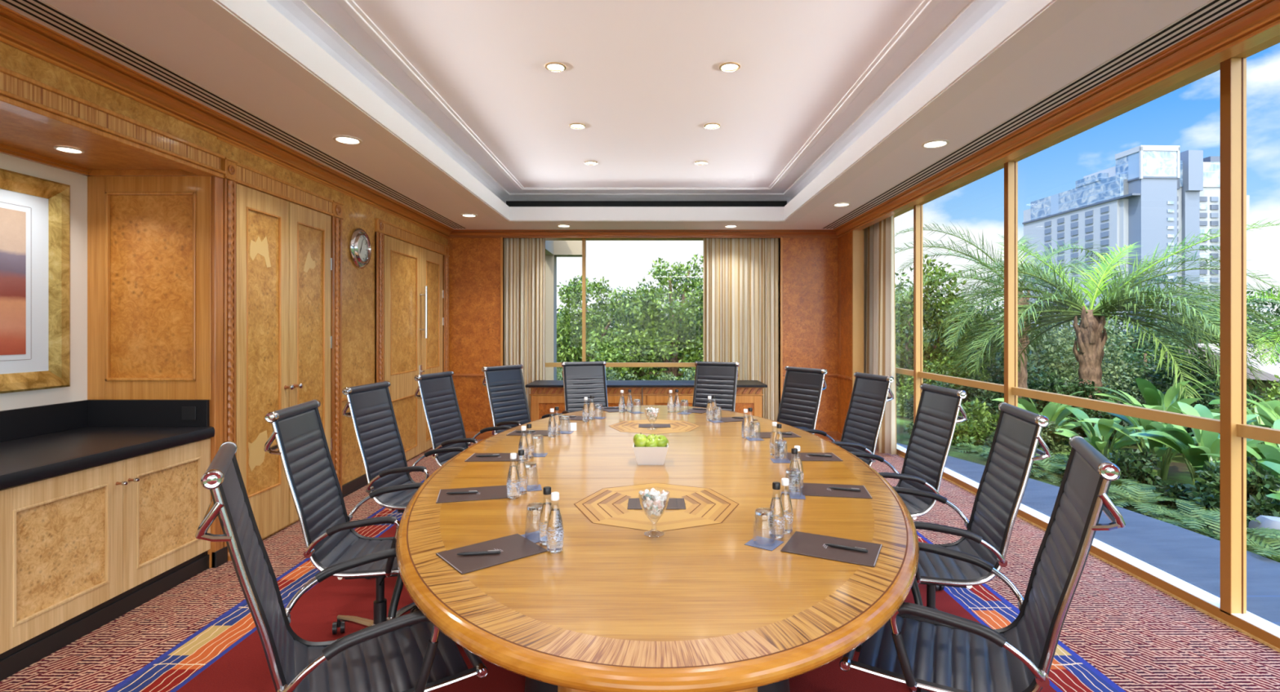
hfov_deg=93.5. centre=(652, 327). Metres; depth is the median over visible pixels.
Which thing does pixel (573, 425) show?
tent card
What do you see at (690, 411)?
folder
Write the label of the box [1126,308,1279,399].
tree
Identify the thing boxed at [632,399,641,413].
drinking glass
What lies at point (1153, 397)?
plant
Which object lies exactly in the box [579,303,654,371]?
tree
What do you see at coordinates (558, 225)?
recessed light
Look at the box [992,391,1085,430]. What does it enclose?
plant
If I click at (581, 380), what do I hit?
chair
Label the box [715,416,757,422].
folder
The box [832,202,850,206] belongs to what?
recessed light
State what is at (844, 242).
wall
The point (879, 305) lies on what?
curtain
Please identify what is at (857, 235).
trim
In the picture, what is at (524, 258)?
curtain
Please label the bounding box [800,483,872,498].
folder
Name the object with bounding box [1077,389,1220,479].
plant
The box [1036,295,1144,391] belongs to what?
tree
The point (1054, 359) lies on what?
tree
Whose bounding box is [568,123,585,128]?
recessed light
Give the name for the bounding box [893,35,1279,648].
window
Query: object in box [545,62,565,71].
recessed light
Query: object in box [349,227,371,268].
wall clock
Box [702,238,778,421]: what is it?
curtain
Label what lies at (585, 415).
water bottle
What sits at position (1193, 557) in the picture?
walkway
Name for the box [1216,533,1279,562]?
fern
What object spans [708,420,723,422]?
coaster
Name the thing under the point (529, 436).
water bottle
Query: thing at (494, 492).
folder
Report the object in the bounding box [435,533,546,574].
folder
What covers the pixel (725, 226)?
recessed light
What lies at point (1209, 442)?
plant
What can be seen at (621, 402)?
water bottle
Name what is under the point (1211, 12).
ceiling vent
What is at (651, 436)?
apple
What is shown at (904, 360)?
tree
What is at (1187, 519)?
fern
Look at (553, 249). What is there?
column
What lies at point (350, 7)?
trim
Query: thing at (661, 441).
apple
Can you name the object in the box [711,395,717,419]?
water bottle
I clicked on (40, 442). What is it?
countertop
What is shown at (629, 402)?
water bottle
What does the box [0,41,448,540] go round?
wall
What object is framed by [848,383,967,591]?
chair
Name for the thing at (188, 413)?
socket
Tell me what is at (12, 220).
print
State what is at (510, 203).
trim
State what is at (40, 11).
ceiling vent
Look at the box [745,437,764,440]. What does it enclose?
coaster
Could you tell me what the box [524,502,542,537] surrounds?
drinking glass
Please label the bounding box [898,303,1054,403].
tree
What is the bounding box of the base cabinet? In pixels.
[0,438,210,681]
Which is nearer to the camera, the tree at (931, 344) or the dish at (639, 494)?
the dish at (639, 494)
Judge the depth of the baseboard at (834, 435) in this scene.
7.92 m
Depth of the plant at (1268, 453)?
5.18 m
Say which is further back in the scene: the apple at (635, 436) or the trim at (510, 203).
the trim at (510, 203)
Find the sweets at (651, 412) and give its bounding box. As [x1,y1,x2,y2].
[644,407,658,420]
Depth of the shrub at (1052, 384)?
8.65 m
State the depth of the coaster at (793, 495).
2.62 m
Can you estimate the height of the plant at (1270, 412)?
1.045 m
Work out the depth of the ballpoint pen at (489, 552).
1.92 m
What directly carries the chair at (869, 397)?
on the floor
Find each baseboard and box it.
[211,473,368,568]
[465,431,841,441]
[896,453,1279,652]
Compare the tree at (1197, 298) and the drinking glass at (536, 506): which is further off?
the tree at (1197, 298)
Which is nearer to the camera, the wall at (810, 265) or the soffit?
the soffit
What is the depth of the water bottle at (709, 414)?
4.73 m
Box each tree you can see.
[556,275,650,380]
[556,307,591,359]
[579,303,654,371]
[586,253,703,380]
[668,309,703,380]
[894,222,1173,398]
[894,254,997,415]
[895,290,991,384]
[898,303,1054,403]
[938,217,1279,418]
[946,290,1072,353]
[955,302,1108,400]
[1028,313,1157,398]
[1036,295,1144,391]
[1074,298,1202,386]
[1102,315,1219,397]
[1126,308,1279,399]
[1138,297,1258,358]
[1192,280,1279,366]
[1210,286,1279,343]
[1215,291,1279,402]
[1261,311,1279,343]
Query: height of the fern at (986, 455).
0.281 m
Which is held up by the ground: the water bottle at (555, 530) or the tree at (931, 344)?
the tree at (931, 344)
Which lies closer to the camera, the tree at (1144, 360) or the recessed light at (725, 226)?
the recessed light at (725, 226)
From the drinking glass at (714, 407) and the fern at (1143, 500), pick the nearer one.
the drinking glass at (714, 407)
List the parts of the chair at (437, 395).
rail, handle, backrest, armrest, armrest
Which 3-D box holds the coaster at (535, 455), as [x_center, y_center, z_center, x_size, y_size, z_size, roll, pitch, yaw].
[-0.655,0.728,3.445,0.100,0.003,0.100,0,0,-2]
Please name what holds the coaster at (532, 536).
on the conference table
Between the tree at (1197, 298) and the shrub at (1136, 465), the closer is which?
the shrub at (1136, 465)
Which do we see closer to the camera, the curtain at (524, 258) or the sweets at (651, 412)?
the sweets at (651, 412)
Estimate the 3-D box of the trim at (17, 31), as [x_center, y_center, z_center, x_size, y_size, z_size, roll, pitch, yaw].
[-2.631,-1.228,2.670,0.132,0.089,10.540,0,0,0]
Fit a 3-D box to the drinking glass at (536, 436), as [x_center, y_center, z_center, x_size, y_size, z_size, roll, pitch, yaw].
[-0.655,0.671,3.445,0.076,0.113,0.076,0,0,38]
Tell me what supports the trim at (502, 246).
attached to the wall at (810, 265)
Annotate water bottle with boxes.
[506,453,519,499]
[516,449,528,494]
[518,426,528,462]
[526,423,533,458]
[538,486,553,545]
[546,492,564,552]
[547,408,556,437]
[554,406,560,435]
[582,396,589,422]
[588,395,595,420]
[618,390,625,413]
[626,389,632,412]
[666,390,673,413]
[673,389,679,412]
[706,395,713,420]
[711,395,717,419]
[741,408,750,438]
[747,408,754,436]
[768,481,784,537]
[769,422,777,456]
[773,423,784,458]
[779,478,793,533]
[787,448,800,492]
[793,445,804,488]
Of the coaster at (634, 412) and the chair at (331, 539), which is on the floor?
the chair at (331, 539)
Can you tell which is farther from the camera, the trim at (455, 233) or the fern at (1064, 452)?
the trim at (455, 233)
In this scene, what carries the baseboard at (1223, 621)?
attached to the wall
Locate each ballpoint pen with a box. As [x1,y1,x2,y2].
[446,490,478,494]
[457,550,501,555]
[475,453,500,457]
[515,430,535,432]
[777,432,791,435]
[807,453,831,457]
[825,543,867,552]
[828,487,860,491]
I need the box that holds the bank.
[896,398,1279,557]
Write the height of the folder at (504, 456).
0.005 m
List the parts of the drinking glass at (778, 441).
glass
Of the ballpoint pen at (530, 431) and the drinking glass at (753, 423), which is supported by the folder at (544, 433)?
the ballpoint pen at (530, 431)
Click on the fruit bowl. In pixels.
(644, 455)
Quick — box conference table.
[395,404,919,691]
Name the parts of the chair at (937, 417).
armrest, seat, backrest, armrest, rail, handle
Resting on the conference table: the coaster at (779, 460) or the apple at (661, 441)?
the coaster at (779, 460)
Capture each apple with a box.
[633,433,646,443]
[634,435,648,447]
[644,438,657,447]
[646,434,657,439]
[653,435,667,447]
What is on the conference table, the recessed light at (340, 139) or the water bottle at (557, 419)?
the water bottle at (557, 419)
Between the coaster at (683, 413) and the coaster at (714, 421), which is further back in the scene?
the coaster at (683, 413)
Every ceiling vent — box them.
[0,0,466,228]
[822,0,1256,228]
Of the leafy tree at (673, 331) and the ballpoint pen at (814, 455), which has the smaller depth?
the ballpoint pen at (814, 455)
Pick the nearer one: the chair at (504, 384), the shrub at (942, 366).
the chair at (504, 384)
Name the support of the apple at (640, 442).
in the fruit bowl
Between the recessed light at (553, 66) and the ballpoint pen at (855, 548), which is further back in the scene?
the recessed light at (553, 66)
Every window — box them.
[545,238,695,367]
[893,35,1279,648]
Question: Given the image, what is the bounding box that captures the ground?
[606,331,1275,377]
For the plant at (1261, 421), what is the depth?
6.88 m
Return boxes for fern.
[955,442,991,457]
[983,447,1039,467]
[1029,454,1066,483]
[1032,448,1067,471]
[1035,448,1070,467]
[1107,479,1152,498]
[1107,481,1186,518]
[1132,499,1261,537]
[1177,509,1279,550]
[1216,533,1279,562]
[1246,527,1279,550]
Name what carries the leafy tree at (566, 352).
on the ground
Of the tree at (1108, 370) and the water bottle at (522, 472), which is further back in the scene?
the tree at (1108, 370)
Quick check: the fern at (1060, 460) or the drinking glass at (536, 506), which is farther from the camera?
the fern at (1060, 460)
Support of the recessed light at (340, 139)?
in the ceiling at (162, 31)
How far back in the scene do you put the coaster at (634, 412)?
5.16 m
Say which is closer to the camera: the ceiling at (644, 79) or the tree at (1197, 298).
the ceiling at (644, 79)
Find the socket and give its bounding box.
[182,406,195,420]
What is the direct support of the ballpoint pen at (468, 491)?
on the folder at (494, 492)
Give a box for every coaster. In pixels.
[520,530,538,542]
[527,484,542,491]
[533,453,547,457]
[560,431,573,434]
[630,411,644,413]
[676,412,690,414]
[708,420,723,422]
[744,536,783,551]
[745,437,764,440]
[770,458,791,462]
[780,491,805,499]
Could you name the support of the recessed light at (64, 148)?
attached to the soffit
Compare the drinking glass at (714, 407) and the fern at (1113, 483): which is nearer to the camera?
the drinking glass at (714, 407)
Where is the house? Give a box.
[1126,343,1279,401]
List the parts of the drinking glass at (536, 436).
glass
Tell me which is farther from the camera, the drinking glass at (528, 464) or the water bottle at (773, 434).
the water bottle at (773, 434)
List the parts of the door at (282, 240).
rope moulding, rope moulding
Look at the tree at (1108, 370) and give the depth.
16.48 m
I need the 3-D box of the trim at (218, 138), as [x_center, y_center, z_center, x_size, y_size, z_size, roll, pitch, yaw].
[-2.695,-1.180,5.865,0.004,0.020,4.270,0,0,0]
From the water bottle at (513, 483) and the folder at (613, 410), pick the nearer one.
the water bottle at (513, 483)
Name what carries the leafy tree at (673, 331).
on the ground
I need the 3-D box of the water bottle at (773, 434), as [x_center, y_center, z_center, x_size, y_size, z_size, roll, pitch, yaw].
[0.700,0.634,3.440,0.058,0.190,0.058,0,0,39]
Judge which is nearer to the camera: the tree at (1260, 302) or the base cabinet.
the base cabinet
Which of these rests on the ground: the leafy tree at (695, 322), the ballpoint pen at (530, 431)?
the leafy tree at (695, 322)
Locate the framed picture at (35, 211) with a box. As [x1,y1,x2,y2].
[0,168,70,393]
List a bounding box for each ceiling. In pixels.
[0,0,1210,230]
[265,0,1008,204]
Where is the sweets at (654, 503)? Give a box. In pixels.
[639,488,667,515]
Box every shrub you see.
[556,360,695,380]
[896,349,1004,417]
[902,373,1004,431]
[903,397,999,447]
[982,417,1070,463]
[995,374,1116,444]
[1058,447,1168,496]
[1101,351,1263,460]
[1152,459,1279,529]
[1246,374,1279,462]
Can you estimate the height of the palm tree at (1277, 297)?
3.585 m
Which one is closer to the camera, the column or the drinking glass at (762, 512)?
the drinking glass at (762, 512)
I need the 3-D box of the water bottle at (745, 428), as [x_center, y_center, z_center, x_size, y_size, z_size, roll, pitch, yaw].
[0.620,0.634,3.990,0.058,0.190,0.058,0,0,-1]
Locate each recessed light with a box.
[53,146,84,153]
[333,135,362,144]
[461,213,476,217]
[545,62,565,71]
[556,224,570,227]
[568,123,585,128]
[584,160,597,164]
[694,160,707,164]
[704,123,719,128]
[719,62,740,71]
[724,225,737,227]
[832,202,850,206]
[921,139,949,148]
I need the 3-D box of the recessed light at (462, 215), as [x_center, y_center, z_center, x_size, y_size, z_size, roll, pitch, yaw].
[-2.070,-1.268,6.800,0.176,0.008,0.176,0,0,0]
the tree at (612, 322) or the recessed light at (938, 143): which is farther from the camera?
the tree at (612, 322)
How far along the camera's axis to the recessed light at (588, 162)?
6.00 m
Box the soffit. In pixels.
[0,108,180,169]
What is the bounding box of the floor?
[0,439,1279,691]
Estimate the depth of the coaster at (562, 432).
4.19 m
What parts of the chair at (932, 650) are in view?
seat, armrest, armrest, backrest, handle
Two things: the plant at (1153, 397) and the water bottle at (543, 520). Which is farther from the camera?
the plant at (1153, 397)
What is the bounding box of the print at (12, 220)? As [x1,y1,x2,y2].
[0,207,26,355]
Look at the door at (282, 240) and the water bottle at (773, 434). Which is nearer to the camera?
the water bottle at (773, 434)
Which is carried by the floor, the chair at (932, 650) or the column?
the chair at (932, 650)
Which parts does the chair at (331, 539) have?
handle, backrest, rail, armrest, seat, armrest, height lever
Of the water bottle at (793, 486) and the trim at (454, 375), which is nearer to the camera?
the water bottle at (793, 486)
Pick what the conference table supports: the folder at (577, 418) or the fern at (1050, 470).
the folder at (577, 418)
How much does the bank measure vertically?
1.216 m
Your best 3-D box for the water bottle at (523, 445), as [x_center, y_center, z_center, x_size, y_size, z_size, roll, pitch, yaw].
[-0.705,0.634,3.299,0.058,0.190,0.058,0,0,-30]
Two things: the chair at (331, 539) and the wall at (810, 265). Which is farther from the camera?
the wall at (810, 265)
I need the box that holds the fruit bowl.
[632,443,668,465]
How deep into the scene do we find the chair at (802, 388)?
5.19 m
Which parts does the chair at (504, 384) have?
handle, rail, backrest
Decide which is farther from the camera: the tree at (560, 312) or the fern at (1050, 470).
the tree at (560, 312)
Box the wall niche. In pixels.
[0,153,87,411]
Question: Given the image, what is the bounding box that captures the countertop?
[0,400,214,489]
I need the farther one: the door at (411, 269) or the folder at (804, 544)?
the door at (411, 269)
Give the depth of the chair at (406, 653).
1.75 m
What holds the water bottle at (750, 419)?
on the conference table
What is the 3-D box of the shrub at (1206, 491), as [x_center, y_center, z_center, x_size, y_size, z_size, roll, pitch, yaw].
[4.875,1.455,5.113,0.998,0.711,0.925,0,0,44]
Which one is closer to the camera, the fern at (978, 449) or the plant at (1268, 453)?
the plant at (1268, 453)
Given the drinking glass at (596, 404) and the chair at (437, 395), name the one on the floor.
the chair at (437, 395)
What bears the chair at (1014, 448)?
on the floor
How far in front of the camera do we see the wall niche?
3.59 m
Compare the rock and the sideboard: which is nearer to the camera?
the rock
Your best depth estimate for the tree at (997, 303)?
26.56 m
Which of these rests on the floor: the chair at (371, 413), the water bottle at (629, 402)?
the chair at (371, 413)
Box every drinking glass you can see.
[524,462,538,489]
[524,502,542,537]
[532,434,544,456]
[560,415,570,433]
[594,403,603,418]
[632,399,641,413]
[680,400,688,413]
[711,406,721,422]
[749,421,760,439]
[752,507,775,544]
[773,439,787,462]
[783,467,801,497]
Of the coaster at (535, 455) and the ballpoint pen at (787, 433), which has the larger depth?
the ballpoint pen at (787, 433)
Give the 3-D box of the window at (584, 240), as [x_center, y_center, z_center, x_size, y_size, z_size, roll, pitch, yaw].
[-0.139,-0.330,8.190,3.658,2.120,0.060,0,0,0]
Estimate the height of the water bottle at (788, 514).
0.190 m
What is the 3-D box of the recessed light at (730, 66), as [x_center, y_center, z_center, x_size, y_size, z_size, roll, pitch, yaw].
[0.490,-1.645,3.800,0.132,0.008,0.132,0,0,0]
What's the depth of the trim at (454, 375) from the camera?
7.91 m
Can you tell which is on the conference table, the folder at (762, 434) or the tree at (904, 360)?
the folder at (762, 434)
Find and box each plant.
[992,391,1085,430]
[1043,406,1148,458]
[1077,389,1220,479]
[1087,377,1220,426]
[1128,401,1279,485]
[1193,418,1279,501]
[1195,374,1279,444]
[1246,391,1279,443]
[1256,460,1279,499]
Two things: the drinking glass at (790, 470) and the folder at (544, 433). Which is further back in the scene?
the folder at (544, 433)
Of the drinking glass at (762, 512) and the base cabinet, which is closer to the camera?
the drinking glass at (762, 512)
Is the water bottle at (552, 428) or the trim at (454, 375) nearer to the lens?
the water bottle at (552, 428)
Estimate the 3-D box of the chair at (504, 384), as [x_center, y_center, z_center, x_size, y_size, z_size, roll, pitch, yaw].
[-1.098,0.909,5.349,0.735,1.122,0.641,0,0,34]
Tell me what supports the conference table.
on the floor
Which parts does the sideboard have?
door, door, door, door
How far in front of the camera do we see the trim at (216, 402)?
3.70 m
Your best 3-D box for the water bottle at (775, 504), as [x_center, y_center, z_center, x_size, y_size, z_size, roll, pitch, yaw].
[0.433,0.634,2.098,0.058,0.190,0.058,0,0,0]
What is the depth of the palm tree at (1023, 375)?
11.93 m
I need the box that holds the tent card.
[568,422,576,431]
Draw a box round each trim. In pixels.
[0,4,454,238]
[0,144,199,176]
[171,0,1098,223]
[207,176,222,568]
[217,137,448,239]
[333,0,942,190]
[448,230,837,238]
[453,373,852,380]
[500,237,782,408]
[506,200,786,206]
[832,0,1279,238]
[852,230,863,390]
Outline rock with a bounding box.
[1248,515,1279,542]
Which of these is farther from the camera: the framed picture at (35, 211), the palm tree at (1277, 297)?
the palm tree at (1277, 297)
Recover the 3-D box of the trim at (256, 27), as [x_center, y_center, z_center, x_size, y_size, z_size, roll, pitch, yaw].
[-0.066,-1.351,3.335,3.582,0.171,7.930,0,0,0]
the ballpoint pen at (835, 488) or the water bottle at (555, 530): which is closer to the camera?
the water bottle at (555, 530)
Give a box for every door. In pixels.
[221,157,343,560]
[374,217,449,460]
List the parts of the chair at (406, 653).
handle, backrest, armrest, armrest, seat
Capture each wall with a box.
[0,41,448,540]
[448,238,837,431]
[837,231,852,434]
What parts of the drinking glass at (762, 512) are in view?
glass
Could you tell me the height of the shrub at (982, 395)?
1.094 m
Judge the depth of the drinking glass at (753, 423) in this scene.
3.92 m
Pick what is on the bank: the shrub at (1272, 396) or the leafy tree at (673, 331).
the shrub at (1272, 396)
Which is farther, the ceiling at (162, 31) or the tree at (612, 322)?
the tree at (612, 322)
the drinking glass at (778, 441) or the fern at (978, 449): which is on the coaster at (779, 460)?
the drinking glass at (778, 441)
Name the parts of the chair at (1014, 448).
seat, armrest, armrest, rail, backrest, handle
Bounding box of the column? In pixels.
[545,240,582,380]
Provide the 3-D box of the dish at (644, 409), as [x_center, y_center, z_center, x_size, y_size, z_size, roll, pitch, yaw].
[0.000,0.655,4.315,0.111,0.149,0.107,0,0,0]
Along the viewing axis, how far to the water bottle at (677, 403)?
5.23 m
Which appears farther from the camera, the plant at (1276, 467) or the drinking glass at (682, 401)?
the drinking glass at (682, 401)
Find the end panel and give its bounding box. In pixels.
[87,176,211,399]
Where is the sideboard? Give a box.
[524,380,767,421]
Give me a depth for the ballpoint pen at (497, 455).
3.38 m
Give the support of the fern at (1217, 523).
on the bank
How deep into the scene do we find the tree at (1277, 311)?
26.14 m
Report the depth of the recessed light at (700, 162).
6.00 m
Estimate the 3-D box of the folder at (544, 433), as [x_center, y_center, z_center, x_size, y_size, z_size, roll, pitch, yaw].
[-0.835,0.727,4.168,0.290,0.005,0.210,0,0,5]
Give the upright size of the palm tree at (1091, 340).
3.358 m
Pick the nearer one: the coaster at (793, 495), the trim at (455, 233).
the coaster at (793, 495)
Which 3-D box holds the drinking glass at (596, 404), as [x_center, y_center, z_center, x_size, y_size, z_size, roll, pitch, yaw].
[-0.435,0.671,4.865,0.076,0.113,0.076,0,0,4]
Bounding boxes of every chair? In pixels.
[195,440,488,691]
[263,399,422,639]
[342,380,465,579]
[414,370,511,466]
[481,364,561,435]
[561,361,608,413]
[692,361,739,412]
[777,366,827,434]
[800,372,893,466]
[839,435,1125,691]
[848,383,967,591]
[855,402,1051,691]
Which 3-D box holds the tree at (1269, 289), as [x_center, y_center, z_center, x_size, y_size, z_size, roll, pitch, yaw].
[26.322,0.499,25.913,6.617,4.833,5.406,0,0,0]
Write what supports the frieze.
attached to the wall at (357, 284)
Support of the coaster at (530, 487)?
on the conference table
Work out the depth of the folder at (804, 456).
3.37 m
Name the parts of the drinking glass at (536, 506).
glass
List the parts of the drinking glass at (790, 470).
glass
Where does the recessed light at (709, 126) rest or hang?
in the ceiling at (644, 79)
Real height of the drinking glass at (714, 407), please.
0.113 m
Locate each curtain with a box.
[504,238,545,415]
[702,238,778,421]
[862,215,897,455]
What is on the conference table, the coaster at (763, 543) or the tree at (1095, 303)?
the coaster at (763, 543)
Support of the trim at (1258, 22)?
attached to the wall at (844, 242)
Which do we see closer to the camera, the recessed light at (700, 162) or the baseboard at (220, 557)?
the baseboard at (220, 557)
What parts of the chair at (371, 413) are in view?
handle, rail, backrest, armrest, seat, armrest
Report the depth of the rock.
4.58 m
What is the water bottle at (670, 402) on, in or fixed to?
on the conference table
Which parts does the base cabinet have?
door, door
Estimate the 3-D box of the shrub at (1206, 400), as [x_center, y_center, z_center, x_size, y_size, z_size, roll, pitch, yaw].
[7.586,1.069,8.676,1.936,1.481,1.677,0,0,35]
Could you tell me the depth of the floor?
2.87 m
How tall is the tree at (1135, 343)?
4.635 m
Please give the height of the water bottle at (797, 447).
0.190 m
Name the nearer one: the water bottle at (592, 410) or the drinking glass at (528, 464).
the drinking glass at (528, 464)
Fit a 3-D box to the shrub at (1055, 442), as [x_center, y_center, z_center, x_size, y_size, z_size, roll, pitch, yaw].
[4.747,1.433,7.670,0.975,0.745,0.844,0,0,37]
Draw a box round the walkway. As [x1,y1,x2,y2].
[896,442,1279,626]
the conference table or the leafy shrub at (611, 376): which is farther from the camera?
the leafy shrub at (611, 376)
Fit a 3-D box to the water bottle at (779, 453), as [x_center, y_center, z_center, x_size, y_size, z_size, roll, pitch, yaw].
[0.712,0.634,3.372,0.058,0.190,0.058,0,0,38]
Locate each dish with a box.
[638,488,670,536]
[644,408,659,430]
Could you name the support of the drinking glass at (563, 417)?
on the coaster at (562, 432)
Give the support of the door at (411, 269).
in the wall at (357, 284)
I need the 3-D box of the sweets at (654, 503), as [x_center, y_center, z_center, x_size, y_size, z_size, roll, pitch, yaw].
[0.007,0.615,2.129,0.105,0.096,0.095,0,0,-41]
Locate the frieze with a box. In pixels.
[0,66,226,178]
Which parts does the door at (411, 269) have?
rope moulding, lock plate, pull handle, rope moulding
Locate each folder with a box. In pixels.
[435,484,507,503]
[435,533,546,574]
[464,453,519,462]
[506,430,548,435]
[559,415,582,420]
[596,406,626,412]
[680,407,706,413]
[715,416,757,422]
[754,431,801,438]
[780,531,882,567]
[784,452,843,461]
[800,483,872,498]
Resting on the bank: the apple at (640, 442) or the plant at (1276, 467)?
the plant at (1276, 467)
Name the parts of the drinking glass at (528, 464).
glass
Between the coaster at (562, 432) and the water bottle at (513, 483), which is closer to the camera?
the water bottle at (513, 483)
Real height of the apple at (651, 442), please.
0.072 m
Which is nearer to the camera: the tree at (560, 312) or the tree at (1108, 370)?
the tree at (1108, 370)
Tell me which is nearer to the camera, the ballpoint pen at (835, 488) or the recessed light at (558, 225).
the ballpoint pen at (835, 488)
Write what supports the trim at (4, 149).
attached to the wall at (357, 284)
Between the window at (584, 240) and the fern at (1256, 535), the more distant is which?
the window at (584, 240)
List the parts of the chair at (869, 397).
armrest, backrest, armrest, rail, handle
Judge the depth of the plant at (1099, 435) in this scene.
7.05 m
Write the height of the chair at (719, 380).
1.122 m

